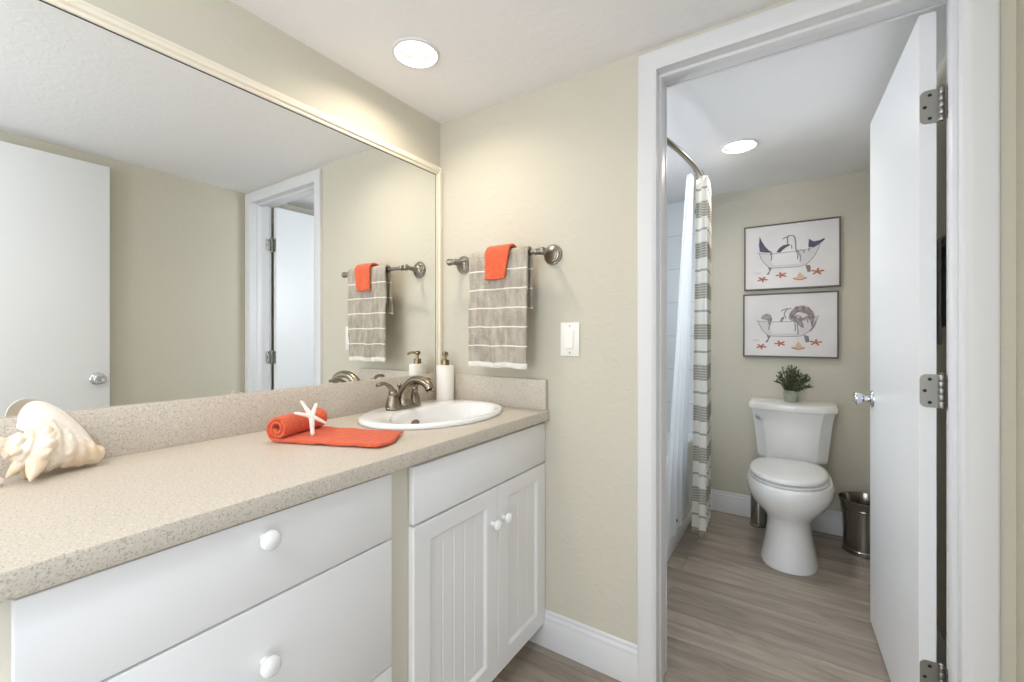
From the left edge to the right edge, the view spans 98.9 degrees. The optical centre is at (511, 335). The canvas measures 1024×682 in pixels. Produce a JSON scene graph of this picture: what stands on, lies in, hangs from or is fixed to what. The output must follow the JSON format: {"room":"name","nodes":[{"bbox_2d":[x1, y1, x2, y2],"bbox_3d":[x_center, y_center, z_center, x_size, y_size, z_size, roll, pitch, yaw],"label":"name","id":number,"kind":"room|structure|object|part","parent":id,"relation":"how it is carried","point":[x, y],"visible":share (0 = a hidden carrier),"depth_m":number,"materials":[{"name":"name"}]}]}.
{"room":"bathroom vanity area","nodes":[
{"label":"bathroom vanity area","id":0,"kind":"room"},
{"bbox_2d":[8,0,439,417],"bbox_3d":[-0.786,0.115,1.351,0.100,2.127,5.264,0,0,33],"label":"wall","id":1,"kind":"structure","parent":0,"point":[222,32],"depth_m":1.36,"materials":[{"name":"beige paint"}]},
{"bbox_2d":[0,0,442,417],"bbox_3d":[-0.720,-0.290,1.344,0.019,0.914,1.474,0,0,33],"label":"wall mirror","id":2,"kind":"object","parent":1,"relation":"attached to","point":[176,224],"visible":0.9,"depth_m":1.14,"materials":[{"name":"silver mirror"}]},
{"bbox_2d":[0,373,547,476],"bbox_3d":[-0.485,0.225,1.215,0.548,0.115,1.428,0,0,33],"label":"backsplash","id":3,"kind":"structure","parent":1,"relation":"attached to","point":[136,428],"depth_m":1.24,"materials":[{"name":"stone"}]},
{"bbox_2d":[667,198,695,433],"bbox_3d":[0.518,-0.110,2.537,0.775,1.675,1.649,0,0,33],"label":"wall tile","id":4,"kind":"structure","parent":1,"relation":"attached to","point":[675,210],"depth_m":3.09,"materials":[{"name":"white tile"}]},
{"bbox_2d":[667,137,701,213],"bbox_3d":[0.886,-0.852,2.295,0.173,0.068,1.627,0,0,33],"label":"curtain rod","id":5,"kind":"object","parent":4,"relation":"attached to","point":[670,143],"visible":0.24,"depth_m":2.07,"materials":[{"name":"silver metal"}]},
{"bbox_2d":[667,173,693,546],"bbox_3d":[0.895,0.088,2.277,0.084,1.830,0.540,0,0,33],"label":"liner","id":6,"kind":"object","parent":5,"relation":"hanging from","point":[677,470],"visible":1,"depth_m":2.23,"materials":[{"name":"white plastic"}]},
{"bbox_3d":[0.895,-0.852,2.288,0.151,0.025,1.627,0,0,33],"label":"rod","id":7,"kind":"part","parent":5,"relation":"part of","materials":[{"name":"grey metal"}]},
{"bbox_2d":[691,170,710,536],"bbox_3d":[1.066,0.087,2.450,0.085,1.912,0.390,0,0,28],"label":"shower curtain","id":8,"kind":"object","parent":5,"relation":"hanging from","point":[701,482],"visible":1,"depth_m":2.32,"materials":[{"name":"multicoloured fabric"}]},
{"bbox_2d":[230,0,945,202],"bbox_3d":[0.466,-1.009,0.526,3.100,0.120,5.264,0,0,33],"label":"ceiling","id":9,"kind":"structure","parent":0,"point":[810,110],"depth_m":1.53,"materials":[{"name":"white paint"}]},
{"bbox_2d":[391,37,439,68],"bbox_3d":[-0.323,-0.962,1.472,0.160,0.038,0.160,0,0,33],"label":"recessed light","id":10,"kind":"object","parent":9,"relation":"in","point":[413,52],"visible":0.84,"depth_m":1.50,"materials":[{"name":"white paint"}]},
{"bbox_2d":[720,138,758,153],"bbox_3d":[1.137,-0.955,2.194,0.172,0.024,0.172,0,0,33],"label":"recessed light","id":11,"kind":"object","parent":9,"relation":"in","point":[746,144],"visible":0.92,"depth_m":2.21,"materials":[{"name":"white paint"}]},
{"bbox_2d":[492,510,890,681],"bbox_3d":[0.466,1.218,0.526,3.100,0.080,5.264,0,0,33],"label":"floor","id":12,"kind":"structure","parent":0,"point":[732,616],"depth_m":1.80,"materials":[{"name":"grey wood"}]},
{"bbox_2d":[0,467,407,681],"bbox_3d":[-0.660,0.749,0.929,0.568,0.858,0.736,0,0,33],"label":"base cabinet","id":13,"kind":"object","parent":12,"relation":"on","point":[316,589],"visible":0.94,"depth_m":0.77,"materials":[{"name":"white paint"}]},
{"bbox_3d":[-0.458,0.633,0.796,0.018,0.297,0.600,0,0,33],"label":"drawer","id":14,"kind":"part","parent":13,"relation":"part of","materials":[{"name":"white paint"}]},
{"bbox_3d":[-0.435,0.590,0.785,0.032,0.036,0.036,0,0,33],"label":"knob","id":15,"kind":"part","parent":13,"relation":"part of","materials":[{"name":"white ceramic"}]},
{"bbox_3d":[-0.435,0.365,0.785,0.032,0.036,0.036,0,0,33],"label":"knob","id":16,"kind":"part","parent":13,"relation":"part of","materials":[{"name":"white ceramic"}]},
{"bbox_2d":[0,373,548,603],"bbox_3d":[-0.483,0.243,1.214,0.554,0.153,1.428,0,0,33],"label":"countertop","id":17,"kind":"structure","parent":13,"relation":"on","point":[169,473],"depth_m":0.92,"materials":[{"name":"stone"}]},
{"bbox_2d":[0,401,104,481],"bbox_3d":[-0.934,0.208,0.887,0.119,0.147,0.149,0,0,-10],"label":"conch shell","id":18,"kind":"object","parent":17,"relation":"on","point":[51,439],"visible":1,"depth_m":0.87,"materials":[{"name":"white"}]},
{"bbox_2d":[266,407,402,446],"bbox_3d":[-0.465,0.247,1.198,0.336,0.068,0.175,0,0,13],"label":"hand towel","id":19,"kind":"object","parent":17,"relation":"on","point":[288,428],"visible":0.84,"depth_m":1.16,"materials":[{"name":"orange fabric"}]},
{"bbox_2d":[294,400,325,435],"bbox_3d":[-0.555,0.224,1.202,0.059,0.091,0.068,0,0,33],"label":"starfish","id":20,"kind":"object","parent":19,"relation":"on","point":[310,414],"visible":1,"depth_m":1.20,"materials":[{"name":"beige"}]},
{"bbox_2d":[375,376,433,410],"bbox_3d":[-0.377,0.204,1.608,0.199,0.121,0.212,0,0,-4],"label":"faucet","id":21,"kind":"object","parent":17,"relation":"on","point":[407,396],"visible":1,"depth_m":1.56,"materials":[{"name":"silver metal"}]},
{"bbox_3d":[-0.440,0.211,1.546,0.054,0.099,0.106,0,0,33],"label":"handle","id":22,"kind":"part","parent":21,"relation":"part of","materials":[{"name":"silver metal"}]},
{"bbox_3d":[-0.398,0.257,1.610,0.056,0.016,0.158,0,0,33],"label":"plate","id":23,"kind":"part","parent":21,"relation":"part of","materials":[{"name":"silver metal"}]},
{"bbox_3d":[-0.347,0.200,1.577,0.190,0.113,0.068,0,0,33],"label":"spout","id":24,"kind":"part","parent":21,"relation":"part of","materials":[{"name":"silver metal"}]},
{"bbox_3d":[-0.355,0.211,1.675,0.054,0.099,0.106,0,0,33],"label":"handle","id":25,"kind":"part","parent":21,"relation":"part of","materials":[{"name":"silver metal"}]},
{"bbox_2d":[358,399,501,429],"bbox_3d":[-0.274,0.343,1.562,0.432,0.156,0.568,0,0,33],"label":"sink","id":26,"kind":"object","parent":17,"relation":"in","point":[433,414],"visible":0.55,"depth_m":1.57,"materials":[{"name":"white ceramic"}]},
{"bbox_2d":[437,351,453,399],"bbox_3d":[-0.283,0.175,1.863,0.076,0.214,0.074,0,0,33],"label":"soap dispenser","id":27,"kind":"object","parent":17,"relation":"on","point":[445,372],"visible":0.91,"depth_m":1.83,"materials":[{"name":"white ceramic"}]},
{"bbox_3d":[-0.458,0.936,0.796,0.018,0.300,0.600,0,0,33],"label":"drawer","id":28,"kind":"part","parent":13,"relation":"part of","materials":[{"name":"white paint"}]},
{"bbox_2d":[408,422,544,681],"bbox_3d":[-0.270,0.749,1.521,0.568,0.858,0.680,0,0,33],"label":"base cabinet","id":29,"kind":"object","parent":12,"relation":"on","point":[476,513],"visible":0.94,"depth_m":1.32,"materials":[{"name":"white paint"}]},
{"bbox_3d":[-0.153,0.787,1.258,0.018,0.606,0.366,0,0,33],"label":"door","id":30,"kind":"part","parent":29,"relation":"part of","materials":[{"name":"white paint"}]},
{"bbox_3d":[-0.068,0.405,1.388,0.018,0.146,0.678,0,0,33],"label":"false drawer","id":31,"kind":"part","parent":29,"relation":"part of","materials":[{"name":"white paint"}]},
{"bbox_3d":[-0.048,0.592,1.372,0.032,0.033,0.033,0,0,33],"label":"knob","id":32,"kind":"part","parent":29,"relation":"part of","materials":[{"name":"white ceramic"}]},
{"bbox_3d":[-0.015,0.592,1.422,0.032,0.033,0.033,0,0,33],"label":"knob","id":33,"kind":"part","parent":29,"relation":"part of","materials":[{"name":"white ceramic"}]},
{"bbox_3d":[0.034,0.787,1.542,0.018,0.606,0.308,0,0,33],"label":"door","id":34,"kind":"part","parent":29,"relation":"part of","materials":[{"name":"white paint"}]},
{"bbox_2d":[667,431,692,560],"bbox_3d":[0.522,0.928,2.534,0.756,0.500,1.621,0,0,33],"label":"bathtub","id":35,"kind":"object","parent":12,"relation":"on","point":[674,540],"visible":0.02,"depth_m":2.79,"materials":[{"name":"white ceramic"}]},
{"bbox_3d":[0.830,1.154,2.331,0.018,0.048,1.621,0,0,33],"label":"moulding","id":36,"kind":"part","parent":35,"relation":"part of","materials":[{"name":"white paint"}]},
{"bbox_2d":[749,494,766,527],"bbox_3d":[1.534,1.016,2.724,0.104,0.322,0.104,0,0,33],"label":"toilet brush holder","id":37,"kind":"object","parent":12,"relation":"on","point":[758,516],"visible":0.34,"depth_m":2.69,"materials":[{"name":"silver metal"}]},
{"bbox_2d":[746,397,837,575],"bbox_3d":[1.530,0.787,2.404,0.436,0.782,0.738,0,0,33],"label":"toilet","id":38,"kind":"object","parent":12,"relation":"on","point":[788,481],"visible":1,"depth_m":2.27,"materials":[{"name":"white ceramic"}]},
{"bbox_3d":[1.448,0.736,2.300,0.358,0.015,0.454,0,0,33],"label":"seat","id":39,"kind":"part","parent":38,"relation":"part of","materials":[{"name":"white plastic"}]},
{"bbox_3d":[1.454,0.720,2.309,0.352,0.047,0.481,0,0,33],"label":"lid","id":40,"kind":"part","parent":38,"relation":"part of","materials":[{"name":"white plastic"}]},
{"bbox_2d":[773,364,812,401],"bbox_3d":[1.677,0.281,2.619,0.211,0.227,0.192,0,0,33],"label":"potted plant","id":41,"kind":"object","parent":38,"relation":"on","point":[792,386],"visible":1,"depth_m":2.59,"materials":[{"name":"green plant"}]},
{"bbox_3d":[1.667,0.361,2.619,0.079,0.068,0.079,0,0,33],"label":"pot","id":42,"kind":"part","parent":41,"relation":"part of","materials":[{"name":"grey ceramic"}]},
{"bbox_3d":[1.663,0.589,2.605,0.410,0.298,0.241,0,0,33],"label":"tank","id":43,"kind":"part","parent":38,"relation":"part of","materials":[{"name":"white ceramic"}]},
{"bbox_3d":[1.660,0.418,2.600,0.436,0.044,0.268,0,0,33],"label":"tank lid","id":44,"kind":"part","parent":38,"relation":"part of","materials":[{"name":"white ceramic"}]},
{"bbox_2d":[838,491,869,559],"bbox_3d":[1.919,1.034,2.387,0.229,0.288,0.229,0,0,33],"label":"trash can","id":45,"kind":"object","parent":12,"relation":"on","point":[855,506],"visible":0.56,"depth_m":2.35,"materials":[{"name":"silver metal"}]},
{"bbox_2d":[440,0,1015,681],"bbox_3d":[0.444,0.115,1.529,1.760,2.127,0.115,0,0,33],"label":"wall","id":46,"kind":"structure","parent":0,"point":[556,163],"depth_m":1.57,"materials":[{"name":"beige paint"}]},
{"bbox_2d":[446,244,561,273],"bbox_3d":[-0.054,-0.304,1.727,0.511,0.077,0.102,0,0,33],"label":"towel bar","id":47,"kind":"object","parent":46,"relation":"attached to","point":[552,254],"visible":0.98,"depth_m":1.64,"materials":[{"name":"silver metal"}]},
{"bbox_2d":[468,246,532,369],"bbox_3d":[-0.047,-0.102,1.681,0.274,0.453,0.063,0,0,33],"label":"bath towel","id":48,"kind":"object","parent":47,"relation":"hanging from","point":[497,322],"visible":0.84,"depth_m":1.65,"materials":[{"name":"grey fabric"}]},
{"bbox_2d":[485,243,516,279],"bbox_3d":[-0.041,-0.278,1.672,0.111,0.134,0.078,0,0,33],"label":"washcloth","id":49,"kind":"object","parent":48,"relation":"on","point":[496,257],"visible":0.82,"depth_m":1.64,"materials":[{"name":"orange fabric"}]},
{"bbox_2d":[561,322,579,355],"bbox_3d":[0.211,0.014,1.605,0.076,0.124,0.014,0,0,33],"label":"light switch","id":50,"kind":"object","parent":46,"relation":"attached to","point":[570,331],"visible":1,"depth_m":1.60,"materials":[{"name":"white plastic"}]},
{"bbox_2d":[529,609,637,681],"bbox_3d":[0.216,1.110,1.602,0.499,0.136,0.014,0,0,33],"label":"baseboard","id":51,"kind":"structure","parent":46,"relation":"attached to","point":[615,657],"depth_m":1.56,"materials":[{"name":"white paint"}]},
{"bbox_2d":[637,0,999,681],"bbox_3d":[0.806,0.123,1.291,0.837,2.110,0.151,0,0,33],"label":"door frame","id":52,"kind":"structure","parent":46,"relation":"attached to","point":[972,26],"depth_m":1.08,"materials":[{"name":"white paint"}]},
{"bbox_2d":[853,11,947,681],"bbox_3d":[1.277,0.150,1.470,0.157,2.032,0.755,0,0,33],"label":"door","id":53,"kind":"structure","parent":46,"relation":"in","point":[906,389],"depth_m":1.31,"materials":[{"name":"white paint"}]},
{"bbox_3d":[1.412,0.253,1.760,0.062,0.064,0.064,0,0,33],"label":"knob","id":54,"kind":"part","parent":53,"relation":"part of","materials":[{"name":"silver metal"}]},
{"bbox_2d":[711,170,869,511],"bbox_3d":[1.411,0.115,2.996,1.760,2.127,0.100,0,0,33],"label":"wall","id":55,"kind":"structure","parent":0,"point":[736,378],"depth_m":2.74,"materials":[{"name":"beige paint"}]},
{"bbox_2d":[711,489,842,535],"bbox_3d":[1.709,1.110,2.731,0.970,0.136,0.014,0,0,33],"label":"baseboard","id":56,"kind":"structure","parent":55,"relation":"attached to","point":[830,521],"depth_m":2.85,"materials":[{"name":"white paint"}]},
{"bbox_2d":[743,290,838,358],"bbox_3d":[1.715,-0.065,2.717,0.500,0.401,0.030,0,0,33],"label":"framed picture","id":57,"kind":"object","parent":55,"relation":"attached to","point":[793,324],"visible":1,"depth_m":2.70,"materials":[{"name":"white paper"}]},
{"bbox_2d":[744,216,840,290],"bbox_3d":[1.722,-0.493,2.713,0.504,0.411,0.030,0,0,33],"label":"framed picture","id":58,"kind":"object","parent":55,"relation":"attached to","point":[806,253],"visible":1,"depth_m":2.69,"materials":[{"name":"white paper"}]},
{"bbox_2d":[936,0,1023,681],"bbox_3d":[0.767,0.115,0.328,0.100,2.127,5.264,0,0,33],"label":"wall","id":59,"kind":"structure","parent":0,"point":[941,73],"depth_m":1.00,"materials":[{"name":"beige paint"}]},
{"bbox_2d":[936,624,945,681],"bbox_3d":[1.655,1.110,1.780,0.014,0.136,1.635,0,0,33],"label":"baseboard","id":60,"kind":"structure","parent":59,"relation":"attached to","point":[940,643],"depth_m":1.50,"materials":[{"name":"white paint"}]},
{"bbox_2d":[941,235,945,247],"bbox_3d":[1.365,-0.272,1.393,0.072,0.077,0.497,0,0,33],"label":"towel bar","id":61,"kind":"object","parent":59,"relation":"attached to","point":[943,242],"visible":0.05,"depth_m":1.25,"materials":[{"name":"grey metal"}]},
{"bbox_2d":[936,235,945,344],"bbox_3d":[1.345,-0.132,1.406,0.038,0.318,0.339,0,0,33],"label":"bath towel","id":62,"kind":"object","parent":61,"relation":"hanging from","point":[940,252],"visible":0.23,"depth_m":1.29,"materials":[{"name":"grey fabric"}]}
]}

